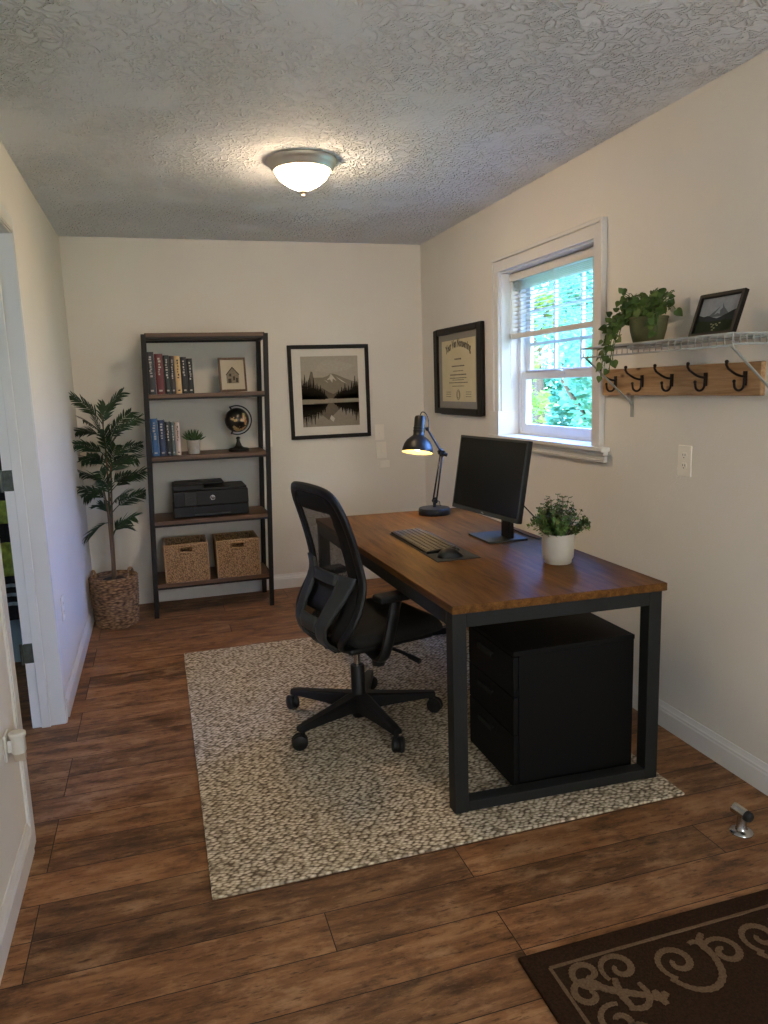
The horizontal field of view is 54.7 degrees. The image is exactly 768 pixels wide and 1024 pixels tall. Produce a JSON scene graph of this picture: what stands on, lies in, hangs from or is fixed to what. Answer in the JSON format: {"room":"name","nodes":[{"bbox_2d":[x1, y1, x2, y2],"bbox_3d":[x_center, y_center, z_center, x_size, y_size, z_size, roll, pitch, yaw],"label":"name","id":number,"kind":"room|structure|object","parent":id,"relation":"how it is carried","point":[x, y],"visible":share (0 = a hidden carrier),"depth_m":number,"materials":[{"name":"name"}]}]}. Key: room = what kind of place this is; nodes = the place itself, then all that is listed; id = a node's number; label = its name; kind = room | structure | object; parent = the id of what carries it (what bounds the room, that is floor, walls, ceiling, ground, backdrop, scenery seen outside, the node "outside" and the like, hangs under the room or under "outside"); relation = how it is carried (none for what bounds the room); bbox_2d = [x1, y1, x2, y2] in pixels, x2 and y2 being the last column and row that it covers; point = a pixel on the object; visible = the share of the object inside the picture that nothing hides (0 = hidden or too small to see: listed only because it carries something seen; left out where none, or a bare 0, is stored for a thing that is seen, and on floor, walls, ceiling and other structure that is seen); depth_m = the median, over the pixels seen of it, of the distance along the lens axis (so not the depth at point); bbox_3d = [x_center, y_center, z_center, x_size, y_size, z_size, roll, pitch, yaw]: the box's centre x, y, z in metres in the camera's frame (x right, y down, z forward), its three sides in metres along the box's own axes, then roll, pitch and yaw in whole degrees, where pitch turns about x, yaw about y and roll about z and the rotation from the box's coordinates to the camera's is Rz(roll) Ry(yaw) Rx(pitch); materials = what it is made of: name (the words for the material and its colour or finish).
{"room":"office","nodes":[
{"label":"office","id":0,"kind":"room"},
{"bbox_2d":[10,620,22,661],"bbox_3d":[-2.764,-0.323,3.751,1.858,2.440,0.100,-5,10,-16],"label":"wall","id":1,"kind":"structure","parent":0,"point":[15,626],"depth_m":4.09,"materials":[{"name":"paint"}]},
{"bbox_2d":[0,458,19,620],"bbox_3d":[-2.020,0.080,3.894,0.168,0.991,0.294,8,13,44],"label":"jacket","id":2,"kind":"object","parent":1,"relation":"hanging from","point":[5,543],"visible":0.29,"depth_m":3.88,"materials":[{"name":"black fabric"}]},
{"bbox_2d":[0,141,91,908],"bbox_3d":[-1.112,-0.042,1.763,0.125,2.440,6.594,-5,10,-16],"label":"wall","id":3,"kind":"structure","parent":0,"point":[37,241],"depth_m":3.61,"materials":[{"name":"paint"}]},
{"bbox_2d":[2,729,26,762],"bbox_3d":[-1.081,0.688,2.183,0.058,0.090,0.060,-5,10,-16],"label":"bracket","id":4,"kind":"object","parent":3,"relation":"attached to","point":[14,741],"visible":1,"depth_m":2.17,"materials":[{"name":"white plastic"}]},
{"bbox_2d":[0,823,34,983],"bbox_3d":[-0.586,1.319,0.619,0.015,0.104,3.717,-5,10,-16],"label":"baseboard","id":5,"kind":"structure","parent":3,"relation":"attached to","point":[11,904],"depth_m":2.09,"materials":[{"name":"white paint"}]},
{"bbox_2d":[0,202,67,847],"bbox_3d":[-1.389,-0.045,2.680,0.155,2.160,1.046,-5,10,-16],"label":"door frame","id":6,"kind":"structure","parent":3,"relation":"in","point":[20,474],"depth_m":3.11,"materials":[{"name":"white paint"}]},
{"bbox_2d":[60,594,64,621],"bbox_3d":[-1.525,0.455,3.528,0.008,0.115,0.072,-5,10,-16],"label":"wall outlet","id":7,"kind":"object","parent":3,"relation":"attached to","point":[61,597],"visible":1,"depth_m":3.51,"materials":[{"name":"white plastic"}]},
{"bbox_2d":[65,603,94,716],"bbox_3d":[-1.704,0.748,4.224,0.015,0.104,1.803,-5,10,-16],"label":"baseboard","id":8,"kind":"structure","parent":3,"relation":"attached to","point":[74,678],"depth_m":3.88,"materials":[{"name":"white paint"}]},
{"bbox_2d":[58,236,425,588],"bbox_3d":[-0.959,-0.642,5.292,2.587,2.440,0.160,-5,10,-16],"label":"wall","id":9,"kind":"structure","parent":0,"point":[117,290],"depth_m":5.15,"materials":[{"name":"paint"}]},
{"bbox_2d":[139,566,379,603],"bbox_3d":[-0.818,0.515,5.426,2.427,0.104,0.015,-5,10,-16],"label":"baseboard","id":10,"kind":"structure","parent":9,"relation":"attached to","point":[290,580],"depth_m":5.33,"materials":[{"name":"white paint"}]},
{"bbox_2d":[263,430,271,446],"bbox_3d":[-0.828,-0.520,5.260,0.072,0.118,0.013,-5,10,-16],"label":"light switch","id":11,"kind":"object","parent":9,"relation":"attached to","point":[263,430],"visible":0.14,"depth_m":5.26,"materials":[{"name":"white plastic"}]},
{"bbox_2d":[286,344,370,439],"bbox_3d":[-0.389,-0.864,5.334,0.589,0.663,0.024,-5,10,-16],"label":"framed landscape","id":12,"kind":"object","parent":9,"relation":"attached to","point":[329,388],"visible":1,"depth_m":5.33,"materials":[{"name":"black wood"}]},
{"bbox_2d":[300,355,359,426],"bbox_3d":[-0.385,-0.867,5.335,0.418,0.497,0.003,-5,10,-16],"label":"print","id":13,"kind":"object","parent":12,"relation":"attached to","point":[329,384],"depth_m":5.33,"materials":[{"name":"paper"}]},
{"bbox_2d":[375,424,383,439],"bbox_3d":[-0.033,-0.591,5.495,0.072,0.115,0.013,-5,10,-16],"label":"light switch","id":14,"kind":"object","parent":9,"relation":"attached to","point":[379,428],"visible":1,"depth_m":5.50,"materials":[{"name":"white plastic"}]},
{"bbox_2d":[376,442,386,457],"bbox_3d":[-0.019,-0.461,5.520,0.078,0.122,0.013,-5,10,-16],"label":"light switch","id":15,"kind":"object","parent":9,"relation":"attached to","point":[380,446],"visible":1,"depth_m":5.52,"materials":[{"name":"white plastic"}]},
{"bbox_2d":[379,460,388,467],"bbox_3d":[0.003,-0.358,5.546,0.078,0.052,0.007,-5,10,-16],"label":"switch plate","id":16,"kind":"object","parent":9,"relation":"attached to","point":[382,464],"visible":1,"depth_m":5.54,"materials":[{"name":"white plastic"}]},
{"bbox_2d":[0,578,767,1023],"bbox_3d":[-0.788,1.191,2.091,4.690,0.120,6.854,-5,10,-16],"label":"floor","id":17,"kind":"structure","parent":0,"point":[119,921],"depth_m":2.15,"materials":[{"name":"brown wood"}]},
{"bbox_2d":[68,387,149,629],"bbox_3d":[-1.657,-0.025,4.627,0.436,1.489,0.446,-5,10,-16],"label":"potted palm","id":18,"kind":"object","parent":17,"relation":"on","point":[114,594],"visible":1,"depth_m":4.58,"materials":[{"name":"plant"}]},
{"bbox_2d":[88,570,139,629],"bbox_3d":[-1.702,0.555,4.707,0.298,0.321,0.298,-5,10,-16],"label":"basket","id":19,"kind":"object","parent":18,"relation":"on","point":[114,596],"depth_m":4.60,"materials":[{"name":"brown wicker"}]},
{"bbox_2d":[140,332,273,618],"bbox_3d":[-1.170,-0.258,4.960,0.839,1.806,0.380,-5,10,-16],"label":"bookshelf","id":20,"kind":"object","parent":17,"relation":"on","point":[158,520],"visible":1,"depth_m":4.82,"materials":[{"name":"black metal"}]},
{"bbox_2d":[146,352,156,394],"bbox_3d":[-1.482,-0.880,4.724,0.047,0.262,0.166,-5,10,-16],"label":"book","id":21,"kind":"object","parent":20,"relation":"on","point":[150,357],"visible":0.91,"depth_m":4.65,"materials":[{"name":"paper"}]},
{"bbox_2d":[150,418,159,456],"bbox_3d":[-1.477,-0.483,4.784,0.043,0.238,0.166,-5,10,-16],"label":"book","id":22,"kind":"object","parent":20,"relation":"on","point":[153,422],"visible":0.98,"depth_m":4.71,"materials":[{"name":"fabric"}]},
{"bbox_2d":[154,354,164,393],"bbox_3d":[-1.433,-0.878,4.740,0.050,0.250,0.166,-5,10,-16],"label":"book","id":23,"kind":"object","parent":20,"relation":"on","point":[158,361],"visible":0.88,"depth_m":4.66,"materials":[{"name":"paper"}]},
{"bbox_2d":[157,419,166,455],"bbox_3d":[-1.435,-0.482,4.797,0.040,0.228,0.166,-5,10,-16],"label":"book","id":24,"kind":"object","parent":20,"relation":"on","point":[161,431],"visible":1,"depth_m":4.72,"materials":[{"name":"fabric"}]},
{"bbox_2d":[162,355,171,393],"bbox_3d":[-1.390,-0.877,4.753,0.036,0.240,0.166,-5,10,-16],"label":"book","id":25,"kind":"object","parent":20,"relation":"on","point":[166,369],"visible":0.95,"depth_m":4.68,"materials":[{"name":"paper"}]},
{"bbox_2d":[164,421,171,455],"bbox_3d":[-1.399,-0.478,4.809,0.032,0.215,0.166,-5,10,-16],"label":"book","id":26,"kind":"object","parent":20,"relation":"on","point":[166,424],"visible":0.98,"depth_m":4.73,"materials":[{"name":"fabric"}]},
{"bbox_2d":[169,356,175,393],"bbox_3d":[-1.358,-0.877,4.763,0.028,0.236,0.166,-5,10,-16],"label":"book","id":27,"kind":"object","parent":20,"relation":"on","point":[171,358],"visible":0.97,"depth_m":4.69,"materials":[{"name":"paper"}]},
{"bbox_2d":[169,421,175,454],"bbox_3d":[-1.370,-0.479,4.817,0.024,0.212,0.166,-5,10,-16],"label":"book","id":28,"kind":"object","parent":20,"relation":"on","point":[172,432],"visible":0.98,"depth_m":4.74,"materials":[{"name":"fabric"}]},
{"bbox_2d":[174,356,181,393],"bbox_3d":[-1.326,-0.880,4.773,0.034,0.236,0.166,-5,10,-16],"label":"book","id":29,"kind":"object","parent":20,"relation":"on","point":[176,358],"visible":0.95,"depth_m":4.70,"materials":[{"name":"paper"}]},
{"bbox_2d":[174,422,181,454],"bbox_3d":[-1.342,-0.480,4.826,0.030,0.208,0.166,-5,10,-16],"label":"book","id":30,"kind":"object","parent":20,"relation":"on","point":[176,424],"visible":1,"depth_m":4.75,"materials":[{"name":"paper"}]},
{"bbox_2d":[180,357,187,393],"bbox_3d":[-1.291,-0.879,4.784,0.036,0.228,0.166,-5,10,-16],"label":"book","id":31,"kind":"object","parent":20,"relation":"on","point":[183,368],"visible":0.91,"depth_m":4.71,"materials":[{"name":"paper"}]},
{"bbox_2d":[162,534,209,583],"bbox_3d":[-1.323,0.310,4.960,0.283,0.252,0.282,-5,10,-16],"label":"storage basket","id":32,"kind":"object","parent":20,"relation":"on","point":[186,558],"visible":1,"depth_m":4.84,"materials":[{"name":"wicker"}]},
{"bbox_2d":[186,358,193,392],"bbox_3d":[-1.255,-0.877,4.795,0.035,0.218,0.166,-5,10,-16],"label":"book","id":33,"kind":"object","parent":20,"relation":"on","point":[188,360],"visible":0.8,"depth_m":4.72,"materials":[{"name":"paper"}]},
{"bbox_2d":[182,429,205,453],"bbox_3d":[-1.244,-0.461,4.841,0.149,0.159,0.145,6,12,38],"label":"potted succulent","id":34,"kind":"object","parent":20,"relation":"on","point":[193,441],"visible":1,"depth_m":4.81,"materials":[{"name":"green plant"}]},
{"bbox_2d":[186,440,199,453],"bbox_3d":[-1.241,-0.425,4.842,0.088,0.089,0.088,-5,10,-16],"label":"pot","id":35,"kind":"object","parent":34,"relation":"on","point":[193,446],"depth_m":4.81,"materials":[{"name":"grey concrete"}]},
{"bbox_2d":[172,478,248,518],"bbox_3d":[-1.170,-0.103,4.981,0.483,0.220,0.326,-5,10,-16],"label":"printer","id":36,"kind":"object","parent":20,"relation":"on","point":[213,496],"visible":1,"depth_m":4.85,"materials":[{"name":"black plastic"}]},
{"bbox_2d":[195,512,230,515],"bbox_3d":[-1.119,0.010,4.861,0.225,0.010,0.036,-5,10,-16],"label":"tray","id":37,"kind":"object","parent":36,"relation":"on","point":[196,513],"depth_m":4.85,"materials":[{"name":"grey plastic"}]},
{"bbox_2d":[217,357,246,391],"bbox_3d":[-1.003,-0.906,4.903,0.176,0.223,0.098,-5,10,-16],"label":"picture frame","id":38,"kind":"object","parent":20,"relation":"on","point":[232,371],"visible":0.98,"depth_m":4.88,"materials":[{"name":"brown wood"}]},
{"bbox_2d":[226,367,238,382],"bbox_3d":[-0.995,-0.901,4.880,0.088,0.108,0.017,-5,10,-16],"label":"print","id":39,"kind":"object","parent":38,"relation":"attached to","point":[232,373],"depth_m":4.88},
{"bbox_2d":[212,530,260,577],"bbox_3d":[-1.005,0.283,5.055,0.287,0.252,0.282,-5,10,-16],"label":"storage basket","id":40,"kind":"object","parent":20,"relation":"on","point":[236,554],"visible":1,"depth_m":4.94,"materials":[{"name":"wicker"}]},
{"bbox_2d":[225,405,251,451],"bbox_3d":[-0.968,-0.554,4.907,0.160,0.303,0.160,3,11,25],"label":"desk globe","id":41,"kind":"object","parent":20,"relation":"on","point":[236,419],"visible":1,"depth_m":4.86},
{"bbox_2d":[184,621,683,899],"bbox_3d":[-0.034,0.886,3.358,1.610,0.010,2.127,-5,10,-16],"label":"area rug","id":42,"kind":"object","parent":17,"relation":"on","point":[274,813],"visible":0.69,"depth_m":2.75,"materials":[{"name":"fabric"}]},
{"bbox_2d":[286,481,442,752],"bbox_3d":[-0.089,0.380,3.144,0.680,1.060,0.713,-4,10,-10],"label":"office chair","id":43,"kind":"object","parent":42,"relation":"on","point":[333,608],"visible":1,"depth_m":3.01,"materials":[{"name":"black plastic"}]},
{"bbox_2d":[323,508,666,813],"bbox_3d":[0.313,0.498,3.362,0.847,0.730,1.842,-5,10,-16],"label":"desk","id":44,"kind":"object","parent":42,"relation":"on","point":[510,581],"visible":0.8,"depth_m":2.62,"materials":[{"name":"brown wood"}]},
{"bbox_2d":[402,412,449,516],"bbox_3d":[0.225,-0.261,4.005,0.259,0.558,0.172,-5,10,-16],"label":"desk lamp","id":45,"kind":"object","parent":44,"relation":"on","point":[417,444],"visible":1,"depth_m":3.98,"materials":[{"name":"black"}]},
{"bbox_2d":[390,530,480,561],"bbox_3d":[0.209,0.144,3.279,0.187,0.002,0.637,-5,10,-16],"label":"desk pad","id":46,"kind":"object","parent":44,"relation":"on","point":[466,554],"visible":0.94,"depth_m":3.06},
{"bbox_2d":[391,527,457,553],"bbox_3d":[0.173,0.124,3.333,0.141,0.020,0.487,-5,10,-16],"label":"keyboard","id":47,"kind":"object","parent":46,"relation":"on","point":[422,540],"visible":1,"depth_m":3.29,"materials":[{"name":"black plastic"}]},
{"bbox_2d":[437,548,462,558],"bbox_3d":[0.271,0.164,3.029,0.112,0.036,0.062,-4,10,-11],"label":"computer mouse","id":48,"kind":"object","parent":46,"relation":"on","point":[445,553],"visible":1,"depth_m":3.01,"materials":[{"name":"black plastic"}]},
{"bbox_2d":[452,435,541,543],"bbox_3d":[0.529,-0.106,3.321,0.293,0.461,0.606,-5,10,-16],"label":"computer monitor","id":49,"kind":"object","parent":44,"relation":"on","point":[492,474],"visible":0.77,"depth_m":3.25,"materials":[{"name":"black plastic"}]},
{"bbox_2d":[526,493,590,564],"bbox_3d":[0.675,0.063,2.869,0.236,0.269,0.232,-9,12,-35],"label":"potted shrub","id":50,"kind":"object","parent":44,"relation":"on","point":[558,539],"visible":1,"depth_m":2.83,"materials":[{"name":"green plant"}]},
{"bbox_2d":[542,531,574,564],"bbox_3d":[0.676,0.138,2.881,0.125,0.117,0.125,-5,10,-16],"label":"pot","id":51,"kind":"object","parent":50,"relation":"on","point":[557,549],"depth_m":2.83,"materials":[{"name":"white ceramic"}]},
{"bbox_2d":[469,612,634,784],"bbox_3d":[0.617,0.686,2.818,0.491,0.522,0.389,-5,10,-16],"label":"filing cabinet","id":52,"kind":"object","parent":42,"relation":"on","point":[551,697],"visible":0.82,"depth_m":2.65,"materials":[{"name":"black metal"}]},
{"bbox_2d":[518,889,767,1023],"bbox_3d":[1.039,1.165,1.485,1.118,0.013,1.147,-5,10,-16],"label":"doormat","id":53,"kind":"object","parent":17,"relation":"on","point":[708,964],"visible":1,"depth_m":1.81,"materials":[{"name":"brown carpet"}]},
{"bbox_2d":[729,802,753,838],"bbox_3d":[1.137,0.976,2.358,0.072,0.088,0.072,-5,10,-16],"label":"stopper","id":54,"kind":"object","parent":17,"relation":"on","point":[740,829],"visible":1,"depth_m":2.35,"materials":[{"name":"silver metal"}]},
{"bbox_2d":[0,0,767,244],"bbox_3d":[-0.943,-1.316,1.645,4.840,0.100,6.854,-5,10,-16],"label":"ceiling","id":55,"kind":"structure","parent":0,"point":[156,119],"depth_m":2.59,"materials":[{"name":"white paint"}]},
{"bbox_2d":[266,149,336,197],"bbox_3d":[-0.363,-1.487,3.316,0.316,0.157,0.316,-5,10,-16],"label":"ceiling light","id":56,"kind":"object","parent":55,"relation":"attached to","point":[301,170],"visible":1,"depth_m":3.22,"materials":[{"name":"white glass"}]},
{"bbox_2d":[420,50,767,763],"bbox_3d":[1.319,-0.258,2.568,0.160,2.440,6.754,-5,10,-16],"label":"wall","id":57,"kind":"structure","parent":0,"point":[682,191],"depth_m":2.89,"materials":[{"name":"paint"}]},
{"bbox_2d":[433,321,484,416],"bbox_3d":[0.481,-0.924,4.866,0.028,0.578,0.805,-5,10,-16],"label":"diploma","id":58,"kind":"object","parent":57,"relation":"attached to","point":[458,351],"visible":1,"depth_m":4.82,"materials":[{"name":"black wood"}]},
{"bbox_2d":[487,216,609,462],"bbox_3d":[0.880,-0.839,3.825,0.217,1.063,1.200,-5,10,-16],"label":"window","id":59,"kind":"structure","parent":57,"relation":"in","point":[571,442],"depth_m":3.92,"materials":[{"name":"white paint"}]},
{"bbox_2d":[509,246,592,388],"bbox_3d":[0.876,-0.962,3.816,0.060,0.641,0.951,-5,10,-16],"label":"blind","id":60,"kind":"object","parent":59,"relation":"attached to","point":[585,254],"visible":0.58,"depth_m":3.80,"materials":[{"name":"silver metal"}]},
{"bbox_2d":[581,331,767,416],"bbox_3d":[1.052,-0.476,2.708,0.238,0.290,0.842,-5,10,-16],"label":"wire shelf","id":61,"kind":"object","parent":57,"relation":"attached to","point":[729,336],"visible":0.98,"depth_m":2.54,"materials":[{"name":"white metal"}]},
{"bbox_2d":[596,287,682,382],"bbox_3d":[0.967,-0.675,2.829,0.259,0.355,0.321,-5,10,-16],"label":"ivy","id":62,"kind":"object","parent":61,"relation":"on","point":[650,325],"visible":1,"depth_m":2.78,"materials":[{"name":"green plant"}]},
{"bbox_2d":[628,315,668,342],"bbox_3d":[1.002,-0.688,2.817,0.148,0.100,0.148,-5,10,-16],"label":"pot","id":63,"kind":"object","parent":62,"relation":"on","point":[639,331],"depth_m":2.77,"materials":[{"name":"green ceramic"}]},
{"bbox_2d":[688,288,749,336],"bbox_3d":[1.102,-0.653,2.455,0.065,0.146,0.208,-5,10,-16],"label":"picture frame","id":64,"kind":"object","parent":61,"relation":"on","point":[720,312],"visible":0.84,"depth_m":2.45,"materials":[{"name":"black wood"}]},
{"bbox_2d":[693,293,741,333],"bbox_3d":[1.105,-0.652,2.456,0.043,0.118,0.184,-5,10,-16],"label":"print","id":65,"kind":"object","parent":64,"relation":"attached to","point":[715,313],"depth_m":2.45},
{"bbox_2d":[600,360,765,395],"bbox_3d":[1.073,-0.508,2.856,0.107,0.122,0.907,-5,10,-16],"label":"coat rack","id":66,"kind":"object","parent":57,"relation":"attached to","point":[720,379],"visible":0.94,"depth_m":2.76,"materials":[{"name":"brown wood"}]},
{"bbox_2d":[677,445,691,476],"bbox_3d":[1.153,-0.197,2.849,0.008,0.118,0.074,-5,10,-16],"label":"wall outlet","id":67,"kind":"object","parent":57,"relation":"attached to","point":[684,451],"visible":1,"depth_m":2.84,"materials":[{"name":"white plastic"}]},
{"bbox_2d":[681,463,686,468],"bbox_3d":[1.151,-0.177,2.851,0.003,0.025,0.033,-5,10,-16],"label":"socket","id":68,"kind":"object","parent":67,"relation":"attached to","point":[683,465],"depth_m":2.85,"materials":[{"name":"white plastic"}]},
{"bbox_2d":[681,452,686,458],"bbox_3d":[1.150,-0.216,2.845,0.003,0.025,0.033,-5,10,-16],"label":"socket","id":69,"kind":"object","parent":67,"relation":"attached to","point":[683,454],"depth_m":2.84,"materials":[{"name":"white plastic"}]},
{"bbox_2d":[632,683,767,795],"bbox_3d":[1.300,0.913,2.654,0.015,0.104,6.578,-5,10,-16],"label":"baseboard","id":70,"kind":"structure","parent":57,"relation":"attached to","point":[738,761],"depth_m":2.81,"materials":[{"name":"white paint"}]},
{"label":"outside","id":71,"kind":"structure","parent":0,"visible":0},
{"bbox_3d":[16.465,-1.771,18.591,37.700,0.100,54.000,-5,10,-16],"label":"ground","id":72,"kind":"structure","parent":71,"visible":0},
{"bbox_2d":[531,346,559,423],"bbox_3d":[1.665,-0.900,9.263,0.941,2.264,1.041,-5,10,-16],"label":"tree","id":73,"kind":"object","parent":72,"relation":"on","point":[534,401],"visible":0.09,"depth_m":8.95,"materials":[{"name":"green plant"}]},
{"bbox_2d":[532,288,569,424],"bbox_3d":[2.193,-1.598,10.634,0.944,3.147,0.764,1,10,19],"label":"tree","id":74,"kind":"object","parent":72,"relation":"on","point":[539,385],"visible":0.28,"depth_m":10.36,"materials":[{"name":"green plant"}]},
{"bbox_2d":[531,270,592,426],"bbox_3d":[3.564,-2.264,12.346,2.594,3.804,2.680,-6,10,-21],"label":"tree","id":75,"kind":"object","parent":72,"relation":"on","point":[557,394],"visible":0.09,"depth_m":12.06,"materials":[{"name":"green plant"}]},
{"bbox_2d":[534,290,592,427],"bbox_3d":[2.360,-0.924,7.836,1.568,2.744,1.643,-5,10,-16],"label":"tree","id":76,"kind":"object","parent":72,"relation":"on","point":[584,419],"visible":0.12,"depth_m":7.71,"materials":[{"name":"green plant"}]},
{"bbox_2d":[550,270,592,419],"bbox_3d":[5.456,-5.055,16.466,4.441,7.996,5.285,-5,10,-16],"label":"tree","id":77,"kind":"object","parent":72,"relation":"on","point":[587,272],"visible":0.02,"depth_m":15.84,"materials":[{"name":"green plant"}]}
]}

